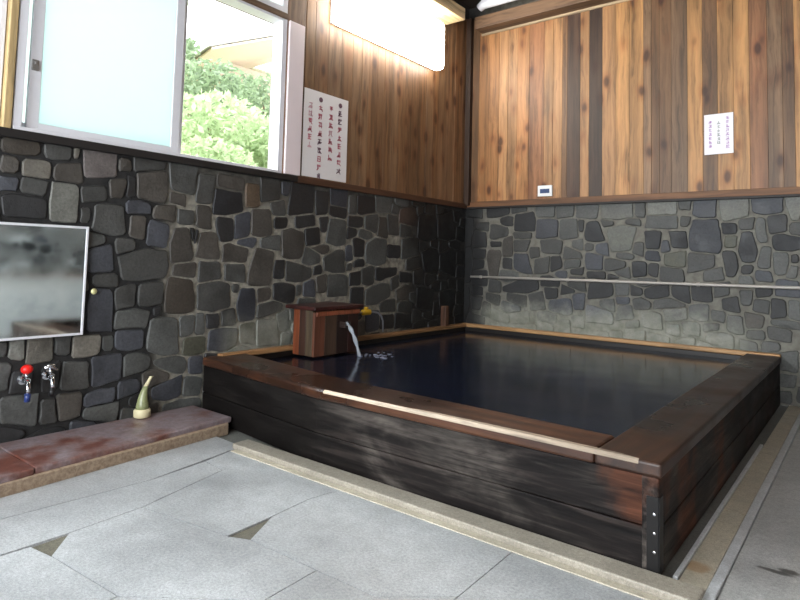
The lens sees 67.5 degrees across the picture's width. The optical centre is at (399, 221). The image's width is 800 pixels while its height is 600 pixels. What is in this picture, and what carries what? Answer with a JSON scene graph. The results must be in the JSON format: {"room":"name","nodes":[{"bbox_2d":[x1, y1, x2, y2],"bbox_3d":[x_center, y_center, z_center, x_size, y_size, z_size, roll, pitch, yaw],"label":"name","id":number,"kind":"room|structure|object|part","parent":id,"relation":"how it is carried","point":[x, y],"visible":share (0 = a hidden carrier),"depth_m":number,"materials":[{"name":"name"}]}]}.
{"room":"spa","nodes":[
{"label":"spa","id":0,"kind":"room"},
{"bbox_2d":[0,0,468,442],"bbox_3d":[-1.830,-0.858,3.734,0.185,4.300,8.200,-1,-5,38],"label":"wall","id":1,"kind":"structure","parent":0,"point":[186,264],"depth_m":4.40,"materials":[{"name":"stone"}]},
{"bbox_2d":[0,0,7,101],"bbox_3d":[-3.020,-1.208,2.226,0.080,1.245,2.720,-1,-5,38],"label":"window","id":2,"kind":"structure","parent":1,"relation":"in","point":[3,3],"depth_m":3.25,"materials":[{"name":"metal"}]},
{"bbox_2d":[0,0,19,127],"bbox_3d":[-2.167,-1.120,3.312,0.190,1.248,0.037,-1,-5,38],"label":"trim","id":3,"kind":"structure","parent":1,"relation":"attached to","point":[6,104],"depth_m":3.24,"materials":[{"name":"brown wood"}]},
{"bbox_2d":[16,365,32,401],"bbox_3d":[-2.007,0.866,3.218,0.136,0.186,0.060,-1,-5,38],"label":"water tap","id":4,"kind":"object","parent":1,"relation":"attached to","point":[23,378],"visible":1,"depth_m":3.20,"materials":[{"name":"silver metal"}]},
{"bbox_3d":[-2.012,0.799,3.228,0.060,0.051,0.060,-1,-5,38],"label":"handle","id":5,"kind":"part","parent":4,"relation":"part of","materials":[{"name":"red plastic"}]},
{"bbox_3d":[-1.988,0.884,3.196,0.030,0.081,0.070,5,-5,-44],"label":"spout","id":6,"kind":"part","parent":4,"relation":"part of","materials":[{"name":"silver metal"}]},
{"bbox_2d":[0,222,88,340],"bbox_3d":[-2.099,0.321,3.208,0.046,0.630,0.792,-1,-5,38],"label":"wall mirror","id":7,"kind":"object","parent":1,"relation":"attached to","point":[43,267],"visible":1,"depth_m":3.32,"materials":[{"name":"grey mirror"}]},
{"bbox_2d":[40,363,58,396],"bbox_3d":[-1.932,0.872,3.313,0.136,0.170,0.076,-1,-5,38],"label":"water tap","id":8,"kind":"object","parent":1,"relation":"attached to","point":[47,373],"visible":1,"depth_m":3.30,"materials":[{"name":"silver metal"}]},
{"bbox_3d":[-1.936,0.821,3.321,0.026,0.052,0.076,-1,-5,38],"label":"stem","id":9,"kind":"part","parent":8,"relation":"part of","materials":[{"name":"silver metal"}]},
{"bbox_3d":[-1.937,0.799,3.322,0.036,0.022,0.050,-1,-5,38],"label":"handle","id":10,"kind":"part","parent":8,"relation":"part of","materials":[{"name":"silver metal"}]},
{"bbox_3d":[-1.913,0.882,3.290,0.030,0.081,0.070,5,-5,-44],"label":"spout","id":11,"kind":"part","parent":8,"relation":"part of","materials":[{"name":"silver metal"}]},
{"bbox_2d":[91,288,96,294],"bbox_3d":[-1.814,0.415,3.542,0.036,0.036,0.036,-1,-5,38],"label":"round fitting","id":12,"kind":"object","parent":1,"relation":"attached to","point":[93,291],"visible":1,"depth_m":3.53,"materials":[{"name":"metal"}]},
{"bbox_2d":[11,0,286,172],"bbox_3d":[-1.543,-1.054,4.051,0.130,1.245,1.885,-1,-5,38],"label":"window","id":13,"kind":"structure","parent":1,"relation":"in","point":[111,72],"depth_m":3.73,"materials":[{"name":"metal"}]},
{"bbox_3d":[-1.828,-1.081,3.755,0.006,1.117,0.929,-1,-5,38],"label":"frosted pane","id":14,"kind":"part","parent":13,"relation":"part of","materials":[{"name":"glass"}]},
{"bbox_3d":[-1.828,-1.081,3.755,0.030,1.203,1.045,-1,-5,38],"label":"sash","id":15,"kind":"part","parent":13,"relation":"part of","materials":[{"name":"glass"}]},
{"bbox_3d":[-1.785,-1.081,3.737,0.030,1.203,0.930,-1,-5,38],"label":"sash","id":16,"kind":"part","parent":13,"relation":"part of","materials":[{"name":"glass"}]},
{"bbox_3d":[-1.785,-1.081,3.737,0.006,1.117,0.814,-1,-5,38],"label":"frosted pane","id":17,"kind":"part","parent":13,"relation":"part of","materials":[{"name":"white glass"}]},
{"bbox_3d":[-1.571,-0.447,3.996,0.130,0.023,1.845,-1,-5,38],"label":"sill","id":18,"kind":"part","parent":13,"relation":"part of","materials":[{"name":"metal"}]},
{"bbox_2d":[0,127,466,208],"bbox_3d":[-1.746,-0.436,3.677,0.050,0.055,8.070,-1,-5,38],"label":"trim","id":19,"kind":"structure","parent":1,"relation":"attached to","point":[4,132],"depth_m":4.12,"materials":[{"name":"brown wood"}]},
{"bbox_2d":[214,0,288,23],"bbox_3d":[-2.653,-1.814,2.715,0.195,0.045,5.458,-1,-5,38],"label":"trim","id":20,"kind":"structure","parent":1,"relation":"attached to","point":[256,3],"depth_m":4.63,"materials":[{"name":"brown wood"}]},
{"bbox_2d":[258,0,287,13],"bbox_3d":[-1.515,-2.011,4.078,0.060,0.580,1.935,-1,-5,38],"label":"window","id":21,"kind":"structure","parent":1,"relation":"in","point":[282,5],"depth_m":4.75,"materials":[{"name":"glass"}]},
{"bbox_2d":[283,21,304,175],"bbox_3d":[-0.850,-0.987,4.816,0.023,1.234,0.160,-1,-5,38],"label":"trim","id":22,"kind":"structure","parent":1,"relation":"attached to","point":[296,35],"depth_m":4.80,"materials":[{"name":"white paint"}]},
{"bbox_2d":[282,0,306,175],"bbox_3d":[-0.913,-1.377,4.914,0.182,2.028,0.197,-1,-5,38],"label":"trim","id":23,"kind":"structure","parent":1,"relation":"attached to","point":[297,9],"depth_m":4.86,"materials":[{"name":"brown wood"}]},
{"bbox_2d":[301,87,347,182],"bbox_3d":[-0.630,-0.717,5.093,0.008,0.736,0.520,-1,-5,38],"label":"poster","id":24,"kind":"object","parent":1,"relation":"attached to","point":[325,117],"visible":1,"depth_m":5.08,"materials":[{"name":"paper"}]},
{"bbox_2d":[286,302,363,356],"bbox_3d":[-0.591,0.856,4.788,0.366,0.378,0.550,-1,-5,38],"label":"box","id":25,"kind":"object","parent":1,"relation":"attached to","point":[315,334],"visible":0.98,"depth_m":4.64,"materials":[{"name":"red wood"}]},
{"bbox_3d":[-0.742,0.855,4.611,0.211,0.350,0.025,-1,-5,38],"label":"panel","id":26,"kind":"part","parent":25,"relation":"part of","materials":[{"name":"red wood"}]},
{"bbox_3d":[-0.598,0.682,4.809,0.336,0.028,0.550,-1,-5,38],"label":"lid","id":27,"kind":"part","parent":25,"relation":"part of","materials":[{"name":"red wood"}]},
{"bbox_3d":[-0.448,0.819,4.755,0.100,0.045,0.070,-1,-5,38],"label":"spout","id":28,"kind":"part","parent":25,"relation":"part of","materials":[{"name":"red wood"}]},
{"bbox_2d":[346,322,360,355],"bbox_3d":[-0.369,0.928,4.717,0.146,0.265,0.039,0,-4,16],"label":"water","id":29,"kind":"object","parent":25,"relation":"attached to","point":[350,328],"visible":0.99,"depth_m":4.71,"materials":[{"name":"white liquid"}]},
{"bbox_2d":[330,0,444,70],"bbox_3d":[-0.071,-1.884,5.714,0.168,0.510,1.580,-1,-5,38],"label":"wall lamp","id":30,"kind":"object","parent":1,"relation":"attached to","point":[399,27],"visible":1,"depth_m":5.63,"materials":[{"name":"white plastic"}]},
{"bbox_2d":[404,0,464,24],"bbox_3d":[-1.777,-2.480,3.510,0.248,0.130,7.700,-1,-5,38],"label":"trim","id":31,"kind":"structure","parent":1,"relation":"attached to","point":[447,12],"depth_m":6.24,"materials":[{"name":"brown wood"}]},
{"bbox_2d":[463,18,473,205],"bbox_3d":[0.789,-1.259,6.868,0.063,2.165,0.063,-1,-5,38],"label":"trim","id":32,"kind":"structure","parent":1,"relation":"attached to","point":[470,22],"depth_m":6.84,"materials":[{"name":"brown wood"}]},
{"bbox_2d":[0,405,799,599],"bbox_3d":[0.207,1.327,1.937,5.520,0.212,8.520,-1,-5,38],"label":"floor","id":33,"kind":"structure","parent":0,"point":[201,520],"depth_m":2.33,"materials":[{"name":"tile"}]},
{"bbox_2d":[0,405,230,497],"bbox_3d":[-2.427,1.148,2.242,0.629,0.096,4.190,-1,-5,38],"label":"stone ledge","id":34,"kind":"object","parent":33,"relation":"on","point":[26,464],"visible":1,"depth_m":3.19,"materials":[{"name":"red stone"}]},
{"bbox_2d":[133,376,152,418],"bbox_3d":[-1.598,1.092,3.719,0.100,0.242,0.100,2,-4,-5],"label":"bottle","id":35,"kind":"object","parent":34,"relation":"on","point":[142,410],"visible":1,"depth_m":3.69,"materials":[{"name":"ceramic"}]},
{"bbox_2d":[231,439,704,599],"bbox_3d":[0.018,1.273,2.700,2.440,0.048,0.152,-1,-5,38],"label":"curb","id":36,"kind":"object","parent":33,"relation":"on","point":[645,584],"visible":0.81,"depth_m":2.40,"materials":[{"name":"stone"}]},
{"bbox_2d":[202,323,780,574],"bbox_3d":[0.821,1.200,4.418,3.026,0.414,3.514,-1,-5,38],"label":"tub","id":37,"kind":"object","parent":33,"relation":"on","point":[634,497],"visible":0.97,"depth_m":2.75,"materials":[{"name":"brown wood"}]},
{"bbox_2d":[358,307,383,331],"bbox_3d":[-0.295,0.889,5.368,0.482,0.242,0.093,5,-5,-44],"label":"valve","id":38,"kind":"object","parent":37,"relation":"on","point":[366,311],"visible":0.88,"depth_m":5.34,"materials":[{"name":"metal"}]},
{"bbox_3d":[-0.241,1.124,3.115,2.976,0.341,0.138,-2,-5,41],"label":"panel","id":39,"kind":"part","parent":37,"relation":"part of","materials":[{"name":"black wood"}]},
{"bbox_2d":[441,306,448,325],"bbox_3d":[0.479,1.012,6.395,0.064,0.213,0.070,-1,-5,38],"label":"stake","id":40,"kind":"object","parent":37,"relation":"on","point":[444,309],"visible":0.98,"depth_m":6.37,"materials":[{"name":"brown wood"}]},
{"bbox_2d":[268,330,735,437],"bbox_3d":[0.803,1.235,4.546,2.741,0.316,3.208,-1,-5,38],"label":"water","id":41,"kind":"object","parent":37,"relation":"in","point":[609,390],"visible":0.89,"depth_m":4.13,"materials":[{"name":"liquid"}]},
{"bbox_2d":[358,352,392,358],"bbox_3d":[-0.194,1.066,4.764,0.276,0.010,0.303,2,-4,-4],"label":"water froth","id":42,"kind":"object","parent":41,"relation":"on","point":[377,352],"visible":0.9,"depth_m":4.74,"materials":[{"name":"grey liquid"}]},
{"bbox_3d":[0.915,1.092,2.163,0.060,0.345,0.071,-1,-5,38],"label":"corner post","id":43,"kind":"part","parent":37,"relation":"part of","materials":[{"name":"black metal"}]},
{"bbox_3d":[1.999,1.208,3.536,0.060,0.341,3.435,-1,-5,38],"label":"panel","id":44,"kind":"part","parent":37,"relation":"part of","materials":[{"name":"brown wood"}]},
{"bbox_2d":[455,0,480,8],"bbox_3d":[0.263,-2.821,2.243,5.396,0.030,8.520,-1,-5,38],"label":"ceiling","id":45,"kind":"structure","parent":0,"point":[470,4],"depth_m":6.85,"materials":[{"name":"black"}]},
{"bbox_2d":[463,0,799,406],"bbox_3d":[2.908,-0.638,5.292,5.360,4.300,0.185,-1,-5,38],"label":"wall","id":46,"kind":"structure","parent":0,"point":[615,99],"depth_m":5.65,"materials":[{"name":"wood"}]},
{"bbox_2d":[538,185,552,196],"bbox_3d":[1.511,-0.317,6.237,0.160,0.115,0.022,-1,-5,38],"label":"label plate","id":47,"kind":"object","parent":46,"relation":"attached to","point":[545,190],"visible":1,"depth_m":6.23,"materials":[{"name":"white plastic"}]},
{"bbox_2d":[475,0,616,33],"bbox_3d":[2.854,-2.267,5.244,5.000,0.140,0.178,-1,-5,38],"label":"trim","id":48,"kind":"structure","parent":46,"relation":"attached to","point":[541,9],"depth_m":6.34,"materials":[{"name":"brown wood"}]},
{"bbox_2d":[477,0,515,10],"bbox_3d":[2.751,-2.434,5.136,4.821,0.135,0.120,-1,-5,38],"label":"pipe","id":49,"kind":"object","parent":48,"relation":"on","point":[482,5],"visible":1,"depth_m":6.49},
{"bbox_2d":[482,0,630,35],"bbox_3d":[2.900,-2.179,5.299,5.000,0.025,0.023,-1,-5,38],"label":"trim","id":50,"kind":"structure","parent":46,"relation":"attached to","point":[617,1],"depth_m":6.28,"materials":[{"name":"brown wood"}]},
{"bbox_2d":[467,187,799,208],"bbox_3d":[2.789,-0.229,5.233,5.170,0.080,0.050,-1,-5,38],"label":"trim","id":51,"kind":"structure","parent":46,"relation":"attached to","point":[781,191],"depth_m":5.58,"materials":[{"name":"brown wood"}]},
{"bbox_2d":[470,275,799,289],"bbox_3d":[2.758,0.556,5.177,4.980,0.064,0.073,-1,-5,38],"label":"pipe","id":52,"kind":"object","parent":46,"relation":"attached to","point":[698,284],"visible":1,"depth_m":5.51,"materials":[{"name":"silver metal"}]},
{"bbox_2d":[704,112,733,154],"bbox_3d":[2.802,-0.769,5.262,0.230,0.358,0.008,-1,-5,38],"label":"notice","id":53,"kind":"object","parent":46,"relation":"attached to","point":[718,128],"visible":1,"depth_m":5.26,"materials":[{"name":"white paper"}]},
{"label":"outside","id":54,"kind":"structure","parent":0,"visible":0},
{"bbox_2d":[182,67,270,163],"bbox_3d":[-3.840,-1.817,10.649,11.220,5.800,15.000,-1,-5,38],"label":"hillside","id":55,"kind":"structure","parent":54,"point":[254,68],"depth_m":12.90,"materials":[{"name":"green plant"}]},
{"bbox_2d":[185,31,201,83],"bbox_3d":[-4.349,-2.942,10.656,1.655,1.498,1.618,-1,-5,38],"label":"bush","id":56,"kind":"object","parent":55,"relation":"on","point":[191,48],"visible":0.08,"depth_m":10.63,"materials":[{"name":"green plant"}]},
{"bbox_2d":[181,134,257,166],"bbox_3d":[-2.271,-0.642,7.263,0.962,0.762,1.218,-1,-5,38],"label":"bush","id":57,"kind":"object","parent":55,"relation":"on","point":[197,144],"visible":0.28,"depth_m":7.05,"materials":[{"name":"green plant"}]},
{"bbox_2d":[183,58,261,127],"bbox_3d":[-3.087,-2.049,9.828,1.457,1.258,1.634,-1,-5,38],"label":"bush","id":58,"kind":"object","parent":55,"relation":"on","point":[206,83],"visible":0.45,"depth_m":9.52,"materials":[{"name":"green plant"}]},
{"bbox_2d":[181,88,268,161],"bbox_3d":[-2.591,-1.268,8.486,1.425,1.185,1.624,-1,-5,38],"label":"bush","id":59,"kind":"object","parent":55,"relation":"on","point":[204,118],"visible":0.62,"depth_m":8.18,"materials":[{"name":"green plant"}]},
{"bbox_2d":[181,101,269,167],"bbox_3d":[-2.398,-1.205,9.133,5.483,3.596,6.681,-1,-5,38],"label":"grass","id":60,"kind":"structure","parent":55,"relation":"on","point":[224,130],"depth_m":8.84,"materials":[{"name":"green plant"}]},
{"bbox_2d":[185,26,272,95],"bbox_3d":[-3.143,-3.095,14.647,3.770,4.900,6.050,-1,-5,38],"label":"neighbouring house","id":61,"kind":"structure","parent":55,"relation":"on","point":[247,49],"depth_m":12.22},
{"bbox_2d":[223,73,270,124],"bbox_3d":[-2.523,-2.120,11.195,1.461,1.303,1.860,-1,-5,38],"label":"bush","id":62,"kind":"object","parent":55,"relation":"on","point":[263,88],"visible":0.21,"depth_m":10.74,"materials":[{"name":"green plant"}]},
{"bbox_2d":[241,116,268,167],"bbox_3d":[-1.773,-1.050,9.202,1.271,1.072,1.408,-1,-5,38],"label":"bush","id":63,"kind":"object","parent":55,"relation":"on","point":[264,156],"visible":0.1,"depth_m":8.69,"materials":[{"name":"green plant"}]}
]}

